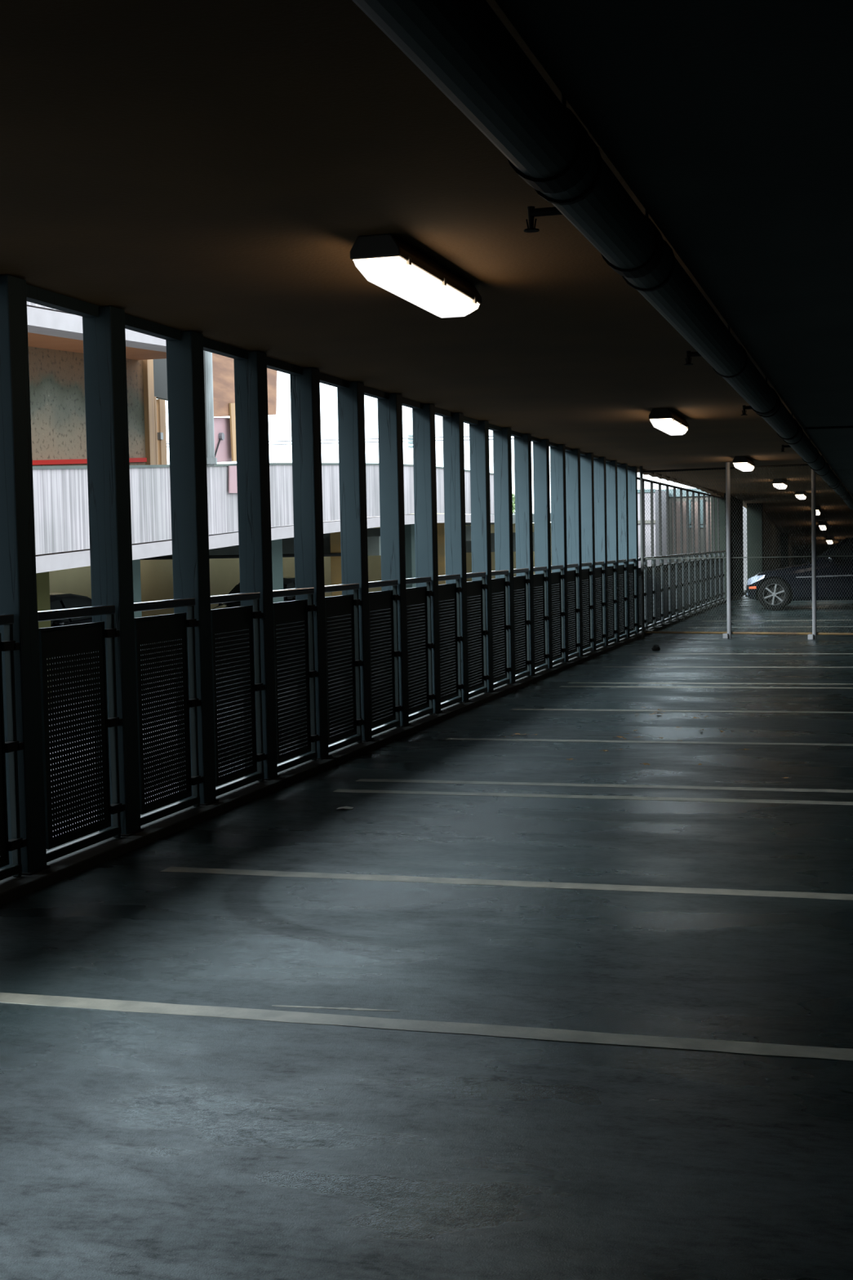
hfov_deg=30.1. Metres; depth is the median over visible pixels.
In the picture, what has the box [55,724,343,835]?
trim
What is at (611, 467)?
timber post
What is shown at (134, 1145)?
floor
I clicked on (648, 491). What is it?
building
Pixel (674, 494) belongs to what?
slender post
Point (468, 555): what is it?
wall
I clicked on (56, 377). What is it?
wall
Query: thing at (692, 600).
railing panel
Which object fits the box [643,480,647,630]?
slender post
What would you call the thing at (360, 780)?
parking line
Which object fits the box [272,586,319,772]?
railing panel
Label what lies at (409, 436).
tower
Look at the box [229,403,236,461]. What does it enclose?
plank
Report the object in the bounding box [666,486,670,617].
slender post
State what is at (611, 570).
railing panel
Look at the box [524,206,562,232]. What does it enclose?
sprinkler
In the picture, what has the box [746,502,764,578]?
concrete pier
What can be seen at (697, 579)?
railing panel
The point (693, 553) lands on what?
handrail
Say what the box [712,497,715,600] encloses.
slender post
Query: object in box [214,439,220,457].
cord
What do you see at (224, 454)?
board
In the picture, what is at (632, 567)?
railing panel
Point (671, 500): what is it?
brick building
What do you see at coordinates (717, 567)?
railing panel
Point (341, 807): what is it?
paper scrap
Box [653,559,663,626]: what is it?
railing panel
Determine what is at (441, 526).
column
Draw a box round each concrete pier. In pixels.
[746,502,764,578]
[781,533,788,567]
[795,549,803,564]
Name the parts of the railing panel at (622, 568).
sheet frame, rail, rail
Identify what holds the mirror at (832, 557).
attached to the parked car at (795, 578)
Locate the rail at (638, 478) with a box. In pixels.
[637,476,724,498]
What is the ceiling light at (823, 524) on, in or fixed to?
attached to the ceiling at (213, 169)
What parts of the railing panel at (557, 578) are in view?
sheet frame, rail, rail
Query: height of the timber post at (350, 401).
2.490 m
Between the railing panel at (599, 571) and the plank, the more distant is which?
the plank
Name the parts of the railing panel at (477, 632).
sheet frame, rail, rail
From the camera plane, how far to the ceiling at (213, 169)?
5.67 m
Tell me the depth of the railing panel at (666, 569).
26.44 m
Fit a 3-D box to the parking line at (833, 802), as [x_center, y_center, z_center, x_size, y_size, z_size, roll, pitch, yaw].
[2.092,0.860,8.385,5.450,0.001,0.108,0,4,16]
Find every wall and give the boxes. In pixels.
[28,346,146,466]
[48,513,444,617]
[465,522,551,582]
[715,493,743,599]
[742,506,747,590]
[763,511,808,571]
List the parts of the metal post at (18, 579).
plate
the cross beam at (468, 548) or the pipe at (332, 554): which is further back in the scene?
the cross beam at (468, 548)
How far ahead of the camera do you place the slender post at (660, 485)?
25.88 m
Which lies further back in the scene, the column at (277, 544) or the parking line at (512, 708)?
the column at (277, 544)
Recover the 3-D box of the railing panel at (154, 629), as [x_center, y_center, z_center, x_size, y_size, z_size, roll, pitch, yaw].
[-1.319,0.351,8.046,0.048,1.104,0.748,0,4,16]
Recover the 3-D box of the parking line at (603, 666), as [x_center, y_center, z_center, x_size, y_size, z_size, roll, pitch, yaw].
[4.598,0.293,17.047,5.450,0.001,0.108,0,4,16]
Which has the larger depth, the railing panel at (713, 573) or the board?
the railing panel at (713, 573)
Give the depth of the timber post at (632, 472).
23.09 m
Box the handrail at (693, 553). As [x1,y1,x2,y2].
[639,550,726,559]
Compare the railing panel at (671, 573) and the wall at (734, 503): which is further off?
the wall at (734, 503)
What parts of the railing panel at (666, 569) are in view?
sheet frame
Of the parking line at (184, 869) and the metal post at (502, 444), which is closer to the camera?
the parking line at (184, 869)
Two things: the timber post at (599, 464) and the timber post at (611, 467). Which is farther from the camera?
the timber post at (611, 467)
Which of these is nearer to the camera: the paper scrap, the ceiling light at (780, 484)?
the paper scrap
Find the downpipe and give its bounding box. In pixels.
[203,350,217,466]
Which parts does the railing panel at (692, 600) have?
sheet frame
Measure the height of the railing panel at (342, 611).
1.104 m
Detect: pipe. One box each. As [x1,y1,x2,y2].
[140,552,341,559]
[351,0,852,510]
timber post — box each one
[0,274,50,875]
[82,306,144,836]
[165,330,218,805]
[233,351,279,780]
[289,367,330,759]
[337,381,373,742]
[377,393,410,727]
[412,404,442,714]
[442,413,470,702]
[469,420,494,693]
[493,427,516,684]
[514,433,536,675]
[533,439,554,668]
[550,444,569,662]
[565,448,584,656]
[580,453,597,651]
[593,457,608,646]
[605,460,620,642]
[617,463,631,638]
[627,466,639,632]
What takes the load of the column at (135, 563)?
on the floor at (378, 627)
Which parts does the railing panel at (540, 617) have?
sheet frame, rail, rail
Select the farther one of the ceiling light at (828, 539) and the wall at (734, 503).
the ceiling light at (828, 539)
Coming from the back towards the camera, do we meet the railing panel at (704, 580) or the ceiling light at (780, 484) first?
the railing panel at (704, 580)
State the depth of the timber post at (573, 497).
18.77 m
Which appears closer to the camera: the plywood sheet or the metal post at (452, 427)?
the metal post at (452, 427)
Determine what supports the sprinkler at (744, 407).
attached to the ceiling at (213, 169)
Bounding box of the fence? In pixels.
[636,462,852,639]
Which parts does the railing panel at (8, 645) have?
sheet frame, rail, rail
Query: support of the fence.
on the floor at (134, 1145)
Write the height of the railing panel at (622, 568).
1.104 m
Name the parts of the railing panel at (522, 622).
sheet frame, rail, rail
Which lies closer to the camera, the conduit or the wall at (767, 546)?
the conduit
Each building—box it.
[637,488,666,567]
[661,488,711,563]
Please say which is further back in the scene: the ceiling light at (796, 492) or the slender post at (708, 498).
the ceiling light at (796, 492)
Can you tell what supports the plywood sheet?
attached to the storey
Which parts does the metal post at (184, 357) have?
plate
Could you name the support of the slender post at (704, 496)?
on the curb at (11, 888)
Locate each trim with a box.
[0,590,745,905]
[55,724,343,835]
[637,467,724,497]
[711,496,715,557]
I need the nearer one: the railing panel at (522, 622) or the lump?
the railing panel at (522, 622)
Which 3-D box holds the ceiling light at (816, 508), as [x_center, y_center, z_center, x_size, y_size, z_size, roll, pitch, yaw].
[10.783,-3.563,43.895,0.202,0.220,1.252,0,4,16]
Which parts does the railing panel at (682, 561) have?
sheet frame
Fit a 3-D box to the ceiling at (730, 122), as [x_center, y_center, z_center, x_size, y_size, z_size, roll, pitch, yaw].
[13.977,-2.276,33.358,9.690,2.940,78.000,0,4,16]
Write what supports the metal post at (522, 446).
on the curb at (11, 888)
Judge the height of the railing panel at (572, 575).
1.104 m
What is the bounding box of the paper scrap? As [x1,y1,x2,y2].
[337,806,353,809]
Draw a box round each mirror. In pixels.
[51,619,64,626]
[828,555,835,562]
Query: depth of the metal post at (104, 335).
7.51 m
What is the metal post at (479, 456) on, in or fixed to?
on the curb at (11, 888)
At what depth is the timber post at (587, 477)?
19.63 m
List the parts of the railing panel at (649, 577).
sheet frame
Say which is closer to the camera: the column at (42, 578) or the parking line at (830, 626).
the column at (42, 578)
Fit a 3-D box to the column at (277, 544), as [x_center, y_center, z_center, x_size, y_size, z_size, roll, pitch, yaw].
[-3.000,-0.763,29.920,0.400,2.383,0.666,0,4,16]
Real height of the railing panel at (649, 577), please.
1.104 m
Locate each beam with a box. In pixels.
[26,284,631,468]
[157,536,381,559]
[293,525,471,541]
[466,532,534,552]
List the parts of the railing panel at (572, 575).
sheet frame, rail, rail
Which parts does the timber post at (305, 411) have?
plate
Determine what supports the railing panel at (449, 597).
on the curb at (11, 888)
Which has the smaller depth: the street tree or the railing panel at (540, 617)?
the railing panel at (540, 617)
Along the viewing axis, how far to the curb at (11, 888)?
8.85 m
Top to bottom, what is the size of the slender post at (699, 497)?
2.295 m
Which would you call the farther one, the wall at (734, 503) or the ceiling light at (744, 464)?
the wall at (734, 503)
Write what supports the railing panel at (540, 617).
on the curb at (11, 888)
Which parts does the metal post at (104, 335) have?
plate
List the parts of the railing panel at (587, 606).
sheet frame, rail, rail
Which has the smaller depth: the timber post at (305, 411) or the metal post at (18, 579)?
the metal post at (18, 579)
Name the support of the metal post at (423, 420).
on the curb at (11, 888)
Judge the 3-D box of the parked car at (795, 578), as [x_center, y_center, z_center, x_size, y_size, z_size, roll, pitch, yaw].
[8.447,-1.355,31.132,4.230,1.460,2.150,0,4,16]
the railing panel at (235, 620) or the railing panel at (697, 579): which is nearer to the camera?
the railing panel at (235, 620)
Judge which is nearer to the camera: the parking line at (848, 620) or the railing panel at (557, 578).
the railing panel at (557, 578)
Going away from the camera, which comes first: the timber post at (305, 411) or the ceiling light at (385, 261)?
the ceiling light at (385, 261)
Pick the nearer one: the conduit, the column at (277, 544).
the conduit
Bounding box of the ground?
[49,672,380,820]
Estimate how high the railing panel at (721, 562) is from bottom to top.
1.104 m
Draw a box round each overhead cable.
[166,435,493,444]
[166,438,514,447]
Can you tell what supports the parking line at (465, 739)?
on the floor at (134, 1145)
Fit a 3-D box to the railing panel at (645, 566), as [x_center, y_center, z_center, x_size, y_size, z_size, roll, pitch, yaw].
[3.209,-0.674,23.696,0.048,1.104,0.778,0,4,16]
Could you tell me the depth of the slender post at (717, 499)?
34.88 m
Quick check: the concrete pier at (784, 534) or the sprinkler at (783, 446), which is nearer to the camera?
the sprinkler at (783, 446)
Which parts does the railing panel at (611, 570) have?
sheet frame, rail, rail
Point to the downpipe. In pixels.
(211, 460)
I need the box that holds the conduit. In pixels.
[804,426,852,429]
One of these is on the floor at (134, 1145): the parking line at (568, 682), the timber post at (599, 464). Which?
the parking line at (568, 682)
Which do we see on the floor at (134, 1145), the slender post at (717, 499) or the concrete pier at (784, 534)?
the concrete pier at (784, 534)
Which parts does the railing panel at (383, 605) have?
sheet frame, rail, rail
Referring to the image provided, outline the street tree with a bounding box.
[512,493,515,513]
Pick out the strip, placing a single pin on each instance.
(131, 460)
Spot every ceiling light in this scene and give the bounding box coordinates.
[350,233,481,318]
[648,408,688,435]
[732,456,755,471]
[772,478,787,489]
[795,491,806,499]
[815,506,820,515]
[818,522,826,530]
[826,537,833,544]
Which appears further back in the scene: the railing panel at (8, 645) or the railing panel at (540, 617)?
the railing panel at (540, 617)
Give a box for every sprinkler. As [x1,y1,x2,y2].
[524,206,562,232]
[684,351,701,365]
[741,404,751,415]
[780,444,791,452]
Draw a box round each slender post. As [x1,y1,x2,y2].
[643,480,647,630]
[650,482,656,626]
[658,484,664,623]
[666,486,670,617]
[673,488,678,617]
[680,488,683,559]
[686,490,691,613]
[692,492,696,610]
[697,493,700,606]
[702,494,705,556]
[707,495,711,604]
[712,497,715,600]
[716,497,719,557]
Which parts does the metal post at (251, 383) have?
plate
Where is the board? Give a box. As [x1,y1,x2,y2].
[213,417,231,462]
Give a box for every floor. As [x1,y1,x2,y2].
[0,595,852,1279]
[48,626,382,747]
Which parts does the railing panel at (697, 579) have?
sheet frame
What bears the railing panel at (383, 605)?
on the curb at (11, 888)
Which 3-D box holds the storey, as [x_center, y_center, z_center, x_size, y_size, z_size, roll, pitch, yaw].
[-6.977,-3.904,16.575,2.000,1.781,20.400,0,4,16]
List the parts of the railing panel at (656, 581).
sheet frame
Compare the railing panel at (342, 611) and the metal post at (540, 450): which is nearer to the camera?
the railing panel at (342, 611)
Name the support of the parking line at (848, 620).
on the floor at (134, 1145)
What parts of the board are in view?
round cap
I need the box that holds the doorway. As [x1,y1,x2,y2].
[142,358,167,465]
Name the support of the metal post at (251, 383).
on the curb at (11, 888)
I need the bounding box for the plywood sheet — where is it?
[212,352,276,417]
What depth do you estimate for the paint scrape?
4.82 m
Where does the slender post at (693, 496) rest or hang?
on the curb at (11, 888)
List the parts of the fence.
fence post, fence post, rail, rail, fence post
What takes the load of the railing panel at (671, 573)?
on the curb at (11, 888)
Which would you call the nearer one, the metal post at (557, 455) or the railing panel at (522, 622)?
the railing panel at (522, 622)
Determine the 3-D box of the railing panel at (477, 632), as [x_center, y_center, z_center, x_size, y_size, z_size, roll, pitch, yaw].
[0.437,-0.047,14.115,0.048,1.104,0.748,0,4,16]
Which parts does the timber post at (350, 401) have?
plate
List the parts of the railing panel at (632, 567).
sheet frame, rail, rail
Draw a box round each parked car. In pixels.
[49,592,92,674]
[211,577,295,635]
[745,537,852,610]
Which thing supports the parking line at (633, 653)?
on the floor at (134, 1145)
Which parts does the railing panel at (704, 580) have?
sheet frame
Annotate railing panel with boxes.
[0,613,26,880]
[37,604,124,862]
[133,597,203,828]
[210,591,266,796]
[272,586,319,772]
[324,582,364,752]
[368,579,402,735]
[405,576,435,721]
[438,573,463,709]
[466,572,488,697]
[491,569,511,688]
[513,568,531,679]
[533,566,549,672]
[551,564,565,665]
[567,563,580,658]
[582,562,593,653]
[595,561,605,648]
[607,560,617,644]
[618,559,627,639]
[628,558,637,635]
[638,557,646,631]
[645,559,655,629]
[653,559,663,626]
[662,557,671,622]
[669,556,678,620]
[676,555,684,617]
[683,555,690,614]
[688,555,696,612]
[695,554,702,609]
[700,553,706,608]
[706,553,711,606]
[711,552,716,604]
[715,552,720,601]
[720,551,724,600]
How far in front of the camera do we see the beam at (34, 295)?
8.63 m
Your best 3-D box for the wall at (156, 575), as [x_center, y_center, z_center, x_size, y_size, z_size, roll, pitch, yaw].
[-7.316,-1.848,36.417,0.300,3.950,58.000,0,4,16]
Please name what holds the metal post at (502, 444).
on the curb at (11, 888)
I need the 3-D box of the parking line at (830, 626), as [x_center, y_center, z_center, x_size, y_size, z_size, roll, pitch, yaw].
[6.817,-0.209,24.716,5.450,0.001,0.108,0,4,16]
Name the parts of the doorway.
head panel, door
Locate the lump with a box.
[651,645,660,650]
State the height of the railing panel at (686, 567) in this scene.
1.104 m
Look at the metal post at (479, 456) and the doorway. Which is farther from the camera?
the doorway
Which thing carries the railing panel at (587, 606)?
on the curb at (11, 888)
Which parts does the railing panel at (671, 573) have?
sheet frame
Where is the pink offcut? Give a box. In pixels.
[228,466,237,493]
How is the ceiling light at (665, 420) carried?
attached to the ceiling at (213, 169)
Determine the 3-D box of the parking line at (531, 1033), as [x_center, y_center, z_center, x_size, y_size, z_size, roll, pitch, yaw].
[0.927,1.123,4.358,5.450,0.001,0.108,0,4,16]
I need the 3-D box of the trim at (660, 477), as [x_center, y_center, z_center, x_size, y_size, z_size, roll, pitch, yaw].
[4.827,-2.936,29.573,0.160,0.253,13.150,0,4,16]
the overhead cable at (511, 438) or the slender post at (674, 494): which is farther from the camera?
the overhead cable at (511, 438)
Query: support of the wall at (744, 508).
on the ground
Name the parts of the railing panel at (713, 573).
sheet frame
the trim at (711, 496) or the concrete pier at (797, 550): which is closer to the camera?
the trim at (711, 496)
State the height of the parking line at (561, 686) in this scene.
0.001 m
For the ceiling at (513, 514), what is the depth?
45.88 m
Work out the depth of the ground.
41.47 m
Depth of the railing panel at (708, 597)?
32.75 m
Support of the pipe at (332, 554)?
attached to the wall at (156, 575)
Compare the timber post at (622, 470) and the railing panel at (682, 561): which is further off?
the railing panel at (682, 561)
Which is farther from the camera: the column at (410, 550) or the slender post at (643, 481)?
the column at (410, 550)
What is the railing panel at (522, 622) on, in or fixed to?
on the curb at (11, 888)
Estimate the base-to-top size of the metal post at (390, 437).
2.486 m
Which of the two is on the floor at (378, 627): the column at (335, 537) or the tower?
the column at (335, 537)
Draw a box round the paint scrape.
[271,1004,399,1011]
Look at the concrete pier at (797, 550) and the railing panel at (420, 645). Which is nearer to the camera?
the railing panel at (420, 645)
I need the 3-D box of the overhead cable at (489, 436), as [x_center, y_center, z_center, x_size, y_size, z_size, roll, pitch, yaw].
[-4.535,-6.655,53.030,19.013,0.321,0.027,0,4,16]
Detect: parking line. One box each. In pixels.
[0,992,852,1061]
[160,866,852,900]
[333,789,852,804]
[355,778,852,792]
[446,737,852,746]
[510,708,852,713]
[560,685,852,688]
[568,682,852,684]
[603,666,852,667]
[632,653,852,653]
[688,626,852,627]
[714,619,852,621]
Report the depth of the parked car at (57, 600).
27.05 m
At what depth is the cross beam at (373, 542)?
35.15 m
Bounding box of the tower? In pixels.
[408,435,413,448]
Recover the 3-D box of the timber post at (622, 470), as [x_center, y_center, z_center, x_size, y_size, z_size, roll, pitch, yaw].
[2.761,-1.251,22.325,0.170,2.444,0.170,0,4,16]
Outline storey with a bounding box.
[26,301,166,359]
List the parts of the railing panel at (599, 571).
sheet frame, rail, rail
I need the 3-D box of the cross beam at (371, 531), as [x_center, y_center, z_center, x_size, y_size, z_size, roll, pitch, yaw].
[-1.833,-2.846,43.319,6.400,0.400,0.400,0,4,16]
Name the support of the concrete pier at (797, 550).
on the floor at (134, 1145)
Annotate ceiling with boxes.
[0,0,852,563]
[379,512,551,527]
[494,0,852,497]
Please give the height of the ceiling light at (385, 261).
0.155 m
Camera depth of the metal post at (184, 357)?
8.37 m
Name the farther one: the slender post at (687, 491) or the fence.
the slender post at (687, 491)
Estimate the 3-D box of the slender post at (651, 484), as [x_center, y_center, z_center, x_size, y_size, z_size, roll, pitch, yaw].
[3.567,-1.356,25.026,0.080,2.295,0.080,0,4,16]
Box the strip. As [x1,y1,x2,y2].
[32,457,146,465]
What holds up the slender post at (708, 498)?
on the curb at (11, 888)
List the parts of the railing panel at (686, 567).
sheet frame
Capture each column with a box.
[35,571,51,703]
[132,559,143,679]
[271,538,284,653]
[329,531,342,645]
[404,524,415,631]
[437,523,445,584]
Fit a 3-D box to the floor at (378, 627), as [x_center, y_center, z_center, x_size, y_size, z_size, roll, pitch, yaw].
[-6.322,0.295,36.270,11.680,0.350,58.000,0,4,16]
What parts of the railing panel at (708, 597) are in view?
sheet frame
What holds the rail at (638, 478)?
attached to the slender post at (643, 481)
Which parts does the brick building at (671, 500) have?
brick panel, brick panel, brick panel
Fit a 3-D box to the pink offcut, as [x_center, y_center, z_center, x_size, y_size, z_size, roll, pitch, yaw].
[-3.132,-2.644,26.101,0.020,0.467,0.625,0,4,16]
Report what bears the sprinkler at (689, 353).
attached to the ceiling at (213, 169)
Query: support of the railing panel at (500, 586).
on the curb at (11, 888)
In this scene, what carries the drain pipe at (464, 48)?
hanging from the ceiling at (213, 169)
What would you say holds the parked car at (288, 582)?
on the floor at (378, 627)

